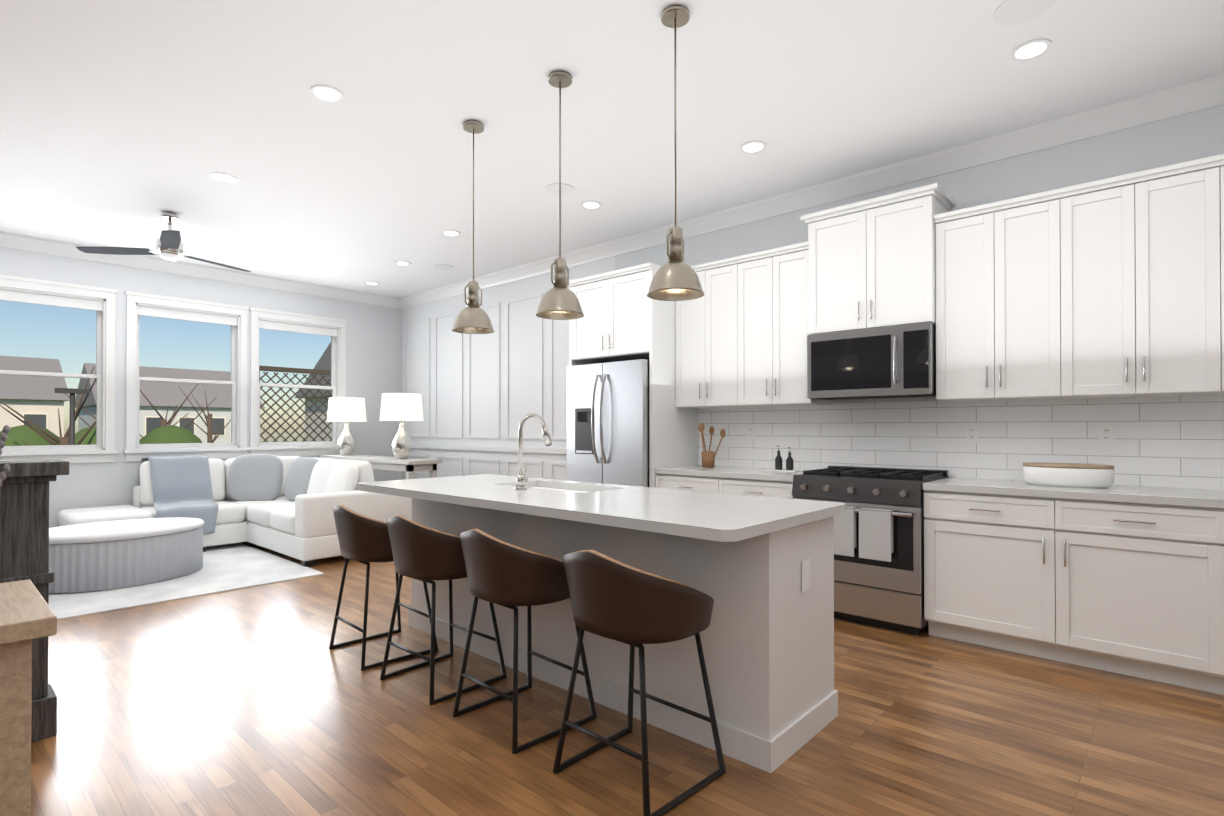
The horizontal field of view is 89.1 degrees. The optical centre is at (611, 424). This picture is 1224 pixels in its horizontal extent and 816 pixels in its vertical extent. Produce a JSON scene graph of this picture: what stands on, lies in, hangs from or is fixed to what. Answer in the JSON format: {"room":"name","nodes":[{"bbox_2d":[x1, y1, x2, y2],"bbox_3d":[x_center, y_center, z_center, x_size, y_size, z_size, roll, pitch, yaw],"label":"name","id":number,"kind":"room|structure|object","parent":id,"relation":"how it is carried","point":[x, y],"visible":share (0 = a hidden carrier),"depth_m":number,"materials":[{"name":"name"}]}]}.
{"room":"kitchen and living room","nodes":[
{"label":"kitchen and living room","id":0,"kind":"room"},
{"bbox_2d":[0,247,399,527],"bbox_3d":[-6.834,-0.264,4.788,0.180,3.080,11.590,0,-1,42],"label":"wall","id":1,"kind":"structure","parent":0,"point":[374,353],"depth_m":7.04,"materials":[{"name":"white paint"}]},
{"bbox_2d":[0,74,1223,478],"bbox_3d":[-2.767,-0.288,1.123,11.130,3.080,11.230,0,-1,42],"label":"trim","id":2,"kind":"structure","parent":1,"relation":"attached to","point":[1174,102],"depth_m":6.47,"materials":[{"name":"white paint"}]},
{"bbox_2d":[0,0,1223,297],"bbox_3d":[-2.639,-1.888,1.141,11.310,0.120,11.410,0,-1,42],"label":"ceiling","id":3,"kind":"structure","parent":0,"point":[126,122],"depth_m":3.56,"materials":[{"name":"white paint"}]},
{"bbox_2d":[76,212,250,271],"bbox_3d":[-3.657,-1.603,5.283,1.209,0.394,1.240,0,-1,42],"label":"ceiling fan","id":4,"kind":"object","parent":3,"relation":"hanging from","point":[169,244],"visible":1,"depth_m":5.24,"materials":[{"name":"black metal"}]},
{"bbox_2d":[210,172,236,182],"bbox_3d":[-2.838,-1.801,4.543,0.169,0.007,0.169,0,0,18],"label":"recessed light","id":5,"kind":"object","parent":3,"relation":"in","point":[223,177],"depth_m":4.53,"materials":[{"name":"white paint"}]},
{"bbox_2d":[310,85,343,101],"bbox_3d":[-1.561,-1.809,3.406,0.169,0.007,0.169,0,0,18],"label":"recessed light","id":6,"kind":"object","parent":3,"relation":"in","point":[322,92],"depth_m":3.39,"materials":[{"name":"white paint"}]},
{"bbox_2d":[365,282,378,284],"bbox_3d":[-3.031,-1.779,7.854,0.169,0.007,0.169,0,0,3],"label":"recessed light","id":7,"kind":"object","parent":3,"relation":"in","point":[370,283],"depth_m":7.85,"materials":[{"name":"white paint"}]},
{"bbox_2d":[395,261,410,265],"bbox_3d":[-2.323,-1.785,6.906,0.169,0.007,0.169,0,0,33],"label":"recessed light","id":8,"kind":"object","parent":3,"relation":"in","point":[403,263],"depth_m":6.89,"materials":[{"name":"white paint"}]},
{"bbox_2d":[433,264,453,269],"bbox_3d":[-1.915,-1.785,7.076,0.229,0.006,0.229,0,0,-3],"label":"ceiling speaker","id":9,"kind":"object","parent":3,"relation":"in","point":[441,267],"depth_m":7.07,"materials":[{"name":"white paint"}]},
{"bbox_2d":[442,230,459,235],"bbox_3d":[-1.510,-1.792,5.837,0.169,0.007,0.169,0,0,36],"label":"recessed light","id":10,"kind":"object","parent":3,"relation":"in","point":[446,232],"depth_m":5.83,"materials":[{"name":"white paint"}]},
{"bbox_2d":[452,121,493,333],"bbox_3d":[-0.835,-1.185,3.744,0.252,1.250,0.252,0,-1,42],"label":"pendant light","id":11,"kind":"object","parent":3,"relation":"hanging from","point":[472,317],"visible":1,"depth_m":3.71,"materials":[{"name":"silver metal"}]},
{"bbox_2d":[536,72,583,319],"bbox_3d":[-0.270,-1.189,3.235,0.252,1.250,0.252,0,-1,42],"label":"pendant light","id":12,"kind":"object","parent":3,"relation":"hanging from","point":[559,300],"visible":1,"depth_m":3.20,"materials":[{"name":"silver metal"}]},
{"bbox_2d":[545,183,574,194],"bbox_3d":[-0.400,-1.801,4.769,0.229,0.006,0.229,0,0,-3],"label":"ceiling speaker","id":13,"kind":"object","parent":3,"relation":"in","point":[566,189],"depth_m":4.76,"materials":[{"name":"white paint"}]},
{"bbox_2d":[581,201,601,208],"bbox_3d":[-0.169,-1.798,5.100,0.169,0.007,0.169,0,0,18],"label":"recessed light","id":14,"kind":"object","parent":3,"relation":"in","point":[587,204],"depth_m":5.08,"materials":[{"name":"white paint"}]},
{"bbox_2d":[647,6,703,300],"bbox_3d":[0.279,-1.192,2.740,0.252,1.250,0.252,0,-1,42],"label":"pendant light","id":15,"kind":"object","parent":3,"relation":"hanging from","point":[675,277],"visible":1,"depth_m":2.71,"materials":[{"name":"silver metal"}]},
{"bbox_2d":[740,141,765,152],"bbox_3d":[0.919,-1.805,4.052,0.169,0.007,0.169,0,0,33],"label":"recessed light","id":16,"kind":"object","parent":3,"relation":"in","point":[751,146],"depth_m":4.05,"materials":[{"name":"white paint"}]},
{"bbox_2d":[993,0,1055,25],"bbox_3d":[1.796,-1.815,2.710,0.229,0.006,0.229,0,0,-3],"label":"ceiling speaker","id":17,"kind":"object","parent":3,"relation":"in","point":[1010,12],"depth_m":2.72,"materials":[{"name":"white paint"}]},
{"bbox_2d":[1010,39,1051,60],"bbox_3d":[2.028,-1.812,3.012,0.169,0.007,0.169,0,0,3],"label":"recessed light","id":18,"kind":"object","parent":3,"relation":"in","point":[1028,50],"depth_m":3.00,"materials":[{"name":"white paint"}]},
{"bbox_2d":[31,542,1223,815],"bbox_3d":[-2.639,1.312,1.119,11.310,0.120,11.410,0,-1,42],"label":"floor","id":19,"kind":"structure","parent":0,"point":[259,700],"depth_m":2.53,"materials":[{"name":"brown wood"}]},
{"bbox_2d":[0,580,56,815],"bbox_3d":[-2.031,0.851,1.073,0.540,0.800,1.550,0,-1,42],"label":"console table","id":20,"kind":"object","parent":19,"relation":"on","point":[27,615],"visible":1,"depth_m":1.45,"materials":[{"name":"brown wood"}]},
{"bbox_2d":[0,425,9,486],"bbox_3d":[-1.652,0.206,1.487,0.312,0.493,0.310,0,-1,42],"label":"vase","id":21,"kind":"object","parent":20,"relation":"on","point":[3,437],"visible":1,"depth_m":1.61,"materials":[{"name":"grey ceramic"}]},
{"bbox_2d":[0,459,68,742],"bbox_3d":[-2.379,0.706,2.511,0.250,1.110,0.250,0,-1,42],"label":"fireplace mantel","id":22,"kind":"object","parent":19,"relation":"on","point":[24,521],"visible":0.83,"depth_m":2.48,"materials":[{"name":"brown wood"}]},
{"bbox_2d":[49,543,323,620],"bbox_3d":[-4.466,1.271,4.933,2.530,0.012,3.230,0,-1,42],"label":"rug","id":23,"kind":"object","parent":19,"relation":"on","point":[230,567],"visible":0.44,"depth_m":4.95,"materials":[{"name":"white fabric"}]},
{"bbox_2d":[49,518,204,593],"bbox_3d":[-4.066,1.056,5.132,0.964,0.420,1.187,0,-1,42],"label":"ottoman","id":24,"kind":"object","parent":23,"relation":"on","point":[100,556],"visible":0.85,"depth_m":4.83,"materials":[{"name":"grey fabric"}]},
{"bbox_2d":[57,454,411,566],"bbox_3d":[-3.735,0.801,6.209,2.427,0.944,2.460,0,-1,42],"label":"sofa","id":25,"kind":"object","parent":23,"relation":"on","point":[284,505],"visible":0.83,"depth_m":6.31,"materials":[{"name":"white fabric"}]},
{"bbox_2d":[320,454,441,478],"bbox_3d":[-2.811,0.844,7.408,2.180,0.900,0.400,0,-1,42],"label":"table","id":26,"kind":"object","parent":19,"relation":"on","point":[409,466],"visible":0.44,"depth_m":6.82,"materials":[{"name":"grey wood"}]},
{"bbox_2d":[327,397,366,454],"bbox_3d":[-3.383,0.032,7.929,0.470,0.730,0.470,0,-1,42],"label":"table lamp","id":27,"kind":"object","parent":26,"relation":"on","point":[346,409],"visible":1,"depth_m":7.79,"materials":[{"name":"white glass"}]},
{"bbox_2d":[380,393,423,458],"bbox_3d":[-2.372,0.026,7.019,0.470,0.730,0.470,0,-1,42],"label":"table lamp","id":28,"kind":"object","parent":26,"relation":"on","point":[401,407],"visible":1,"depth_m":6.88,"materials":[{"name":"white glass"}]},
{"bbox_2d":[329,504,437,670],"bbox_3d":[-1.294,0.849,3.493,0.519,0.837,0.488,0,-1,42],"label":"bar stool","id":29,"kind":"object","parent":19,"relation":"on","point":[363,539],"visible":0.73,"depth_m":3.28,"materials":[{"name":"brown leather"}]},
{"bbox_2d":[380,515,506,704],"bbox_3d":[-0.846,0.846,3.089,0.519,0.837,0.487,0,-1,42],"label":"bar stool","id":30,"kind":"object","parent":19,"relation":"on","point":[420,552],"visible":0.83,"depth_m":2.88,"materials":[{"name":"brown leather"}]},
{"bbox_2d":[452,529,596,753],"bbox_3d":[-0.387,0.844,2.675,0.519,0.837,0.487,0,-1,42],"label":"bar stool","id":31,"kind":"object","parent":19,"relation":"on","point":[504,574],"visible":0.81,"depth_m":2.48,"materials":[{"name":"brown leather"}]},
{"bbox_2d":[567,359,648,486],"bbox_3d":[0.125,0.371,5.501,0.880,1.780,0.788,0,-1,42],"label":"fridge","id":32,"kind":"object","parent":19,"relation":"on","point":[607,422],"visible":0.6,"depth_m":5.21,"materials":[{"name":"grey metal"}]},
{"bbox_2d":[409,498,840,772],"bbox_3d":[-0.151,0.826,3.302,2.494,0.880,0.604,0,-1,42],"label":"kitchen island","id":33,"kind":"object","parent":19,"relation":"on","point":[759,570],"depth_m":2.53,"materials":[{"name":"white paint"}]},
{"bbox_2d":[357,478,800,545],"bbox_3d":[-0.408,0.364,3.019,2.570,0.040,0.510,0,-1,42],"label":"island countertop","id":34,"kind":"structure","parent":33,"relation":"on","point":[730,524],"depth_m":2.55,"materials":[{"name":"white stone"}]},
{"bbox_2d":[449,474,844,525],"bbox_3d":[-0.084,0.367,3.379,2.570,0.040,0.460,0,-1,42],"label":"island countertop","id":35,"kind":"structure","parent":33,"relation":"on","point":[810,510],"depth_m":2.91,"materials":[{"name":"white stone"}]},
{"bbox_2d":[514,413,551,489],"bbox_3d":[-0.412,0.143,3.372,0.098,0.406,0.252,0,-1,42],"label":"faucet","id":36,"kind":"object","parent":35,"relation":"on","point":[521,479],"visible":1,"depth_m":3.31,"materials":[{"name":"silver metal"}]},
{"bbox_2d":[541,486,584,493],"bbox_3d":[-0.306,0.477,3.498,0.764,0.202,0.364,0,-1,42],"label":"sink","id":37,"kind":"object","parent":35,"relation":"in","point":[542,487],"depth_m":3.70,"materials":[{"name":"white ceramic"}]},
{"bbox_2d":[553,550,725,815],"bbox_3d":[0.089,0.841,2.247,0.519,0.837,0.487,0,-1,42],"label":"bar stool","id":38,"kind":"object","parent":19,"relation":"on","point":[619,601],"visible":1,"depth_m":2.06,"materials":[{"name":"brown leather"}]},
{"bbox_2d":[656,473,792,498],"bbox_3d":[1.001,0.837,4.858,1.194,0.880,0.621,0,-1,42],"label":"base cabinet","id":39,"kind":"object","parent":19,"relation":"on","point":[730,485],"depth_m":4.59,"materials":[{"name":"white wood"}]},
{"bbox_2d":[655,465,806,480],"bbox_3d":[0.997,0.377,4.856,1.194,0.040,0.633,0,-1,42],"label":"countertop","id":40,"kind":"structure","parent":39,"relation":"on","point":[744,474],"depth_m":4.67,"materials":[{"name":"white stone"}]},
{"bbox_2d":[699,423,725,467],"bbox_3d":[0.823,0.172,5.134,0.239,0.372,0.110,0,-1,42],"label":"utensil crock","id":41,"kind":"object","parent":40,"relation":"on","point":[708,459],"visible":1,"depth_m":5.12,"materials":[{"name":"brown wood"}]},
{"bbox_2d":[767,445,802,471],"bbox_3d":[1.315,0.258,4.738,0.230,0.194,0.130,0,-1,42],"label":"soap bottles","id":42,"kind":"object","parent":40,"relation":"on","point":[778,463],"visible":1,"depth_m":4.71,"materials":[{"name":"grey glass"}]},
{"bbox_2d":[791,466,948,634],"bbox_3d":[1.700,0.789,4.131,0.806,0.965,0.712,0,-1,42],"label":"range","id":43,"kind":"object","parent":19,"relation":"on","point":[879,552],"visible":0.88,"depth_m":3.81,"materials":[{"name":"grey metal"}]},
{"bbox_2d":[923,489,1038,656],"bbox_3d":[2.312,0.829,3.677,0.699,0.880,0.621,0,-1,42],"label":"base cabinet","id":44,"kind":"object","parent":19,"relation":"on","point":[981,550],"depth_m":3.49,"materials":[{"name":"white wood"}]},
{"bbox_2d":[1039,497,1202,690],"bbox_3d":[2.764,0.826,3.270,0.757,0.880,0.621,0,-1,42],"label":"base cabinet","id":45,"kind":"object","parent":19,"relation":"on","point":[1128,580],"depth_m":3.08,"materials":[{"name":"white wood"}]},
{"bbox_2d":[923,477,1223,508],"bbox_3d":[2.760,0.366,3.269,1.916,0.040,0.633,0,-1,42],"label":"countertop","id":46,"kind":"structure","parent":45,"relation":"on","point":[1130,495],"depth_m":3.24,"materials":[{"name":"white stone"}]},
{"bbox_2d":[1022,462,1114,487],"bbox_3d":[2.555,0.285,3.492,0.420,0.124,0.200,0,-1,42],"label":"bread box","id":47,"kind":"object","parent":46,"relation":"on","point":[1079,475],"visible":1,"depth_m":3.41,"materials":[{"name":"white ceramic"}]},
{"bbox_2d":[1203,509,1223,694],"bbox_3d":[3.216,0.823,2.862,0.698,0.880,0.621,0,-1,42],"label":"base cabinet","id":48,"kind":"object","parent":19,"relation":"on","point":[1213,519],"depth_m":2.86,"materials":[{"name":"white wood"}]},
{"bbox_2d":[400,105,1223,479],"bbox_3d":[1.119,-0.260,5.301,10.890,3.080,0.180,0,-1,42],"label":"wall","id":49,"kind":"structure","parent":0,"point":[1196,135],"depth_m":6.76,"materials":[{"name":"white paint"}]},
{"bbox_2d":[568,266,671,365],"bbox_3d":[0.188,-0.923,5.579,0.900,0.690,0.658,0,-1,42],"label":"upper cabinet","id":50,"kind":"object","parent":49,"relation":"attached to","point":[619,322],"depth_m":5.26,"materials":[{"name":"white wood"}]},
{"bbox_2d":[672,262,731,409],"bbox_3d":[0.892,-0.706,5.152,0.651,1.130,0.348,0,-1,42],"label":"upper cabinet","id":51,"kind":"object","parent":49,"relation":"attached to","point":[699,325],"depth_m":5.05,"materials":[{"name":"white wood"}]},
{"bbox_2d":[728,246,830,407],"bbox_3d":[1.296,-0.709,4.788,0.650,1.130,0.348,0,-1,42],"label":"upper cabinet","id":52,"kind":"object","parent":49,"relation":"attached to","point":[767,344],"depth_m":4.67,"materials":[{"name":"white wood"}]},
{"bbox_2d":[804,186,951,337],"bbox_3d":[1.824,-1.040,4.281,0.810,0.817,0.398,0,-1,42],"label":"upper cabinet","id":53,"kind":"object","parent":49,"relation":"attached to","point":[871,265],"depth_m":4.10,"materials":[{"name":"white wood"}]},
{"bbox_2d":[807,323,935,399],"bbox_3d":[1.798,-0.404,4.247,0.802,0.443,0.472,0,-1,42],"label":"microwave","id":54,"kind":"object","parent":53,"relation":"attached to","point":[892,362],"visible":0.98,"depth_m":4.08,"materials":[{"name":"grey metal"}]},
{"bbox_2d":[698,395,1223,489],"bbox_3d":[2.238,0.107,4.165,3.970,0.530,0.006,0,-1,42],"label":"tile backsplash","id":55,"kind":"structure","parent":49,"relation":"attached to","point":[1172,441],"depth_m":3.99,"materials":[{"name":"white tile"}]},
{"bbox_2d":[747,425,753,439],"bbox_3d":[1.145,0.069,5.141,0.070,0.120,0.007,0,-1,42],"label":"outlet","id":56,"kind":"object","parent":55,"relation":"attached to","point":[750,428],"depth_m":5.14,"materials":[{"name":"white plastic"}]},
{"bbox_2d":[966,424,977,442],"bbox_3d":[2.349,0.061,4.057,0.070,0.120,0.007,0,-1,42],"label":"outlet","id":57,"kind":"object","parent":55,"relation":"attached to","point":[971,429],"depth_m":4.05,"materials":[{"name":"white plastic"}]},
{"bbox_2d":[1099,424,1114,444],"bbox_3d":[2.861,0.058,3.595,0.070,0.120,0.007,0,-1,42],"label":"outlet","id":58,"kind":"object","parent":55,"relation":"attached to","point":[1106,434],"depth_m":3.59,"materials":[{"name":"white plastic"}]},
{"bbox_2d":[936,194,1047,401],"bbox_3d":[2.401,-0.715,3.792,0.693,1.130,0.348,0,-1,42],"label":"upper cabinet","id":59,"kind":"object","parent":49,"relation":"attached to","point":[990,259],"depth_m":3.69,"materials":[{"name":"white wood"}]},
{"bbox_2d":[1044,162,1203,398],"bbox_3d":[2.856,-0.718,3.382,0.746,1.130,0.348,0,-1,42],"label":"upper cabinet","id":60,"kind":"object","parent":49,"relation":"attached to","point":[1112,287],"depth_m":3.28,"materials":[{"name":"white wood"}]},
{"bbox_2d":[1200,158,1223,394],"bbox_3d":[3.311,-0.721,2.972,0.692,1.130,0.348,0,-1,42],"label":"upper cabinet","id":61,"kind":"object","parent":49,"relation":"attached to","point":[1212,171],"depth_m":3.06,"materials":[{"name":"white wood"}]},
{"label":"outside","id":62,"kind":"structure","parent":0,"visible":0},
{"bbox_2d":[0,342,331,445],"bbox_3d":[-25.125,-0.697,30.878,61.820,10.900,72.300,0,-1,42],"label":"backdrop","id":63,"kind":"structure","parent":62,"point":[31,410],"depth_m":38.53,"materials":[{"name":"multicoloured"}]}
]}

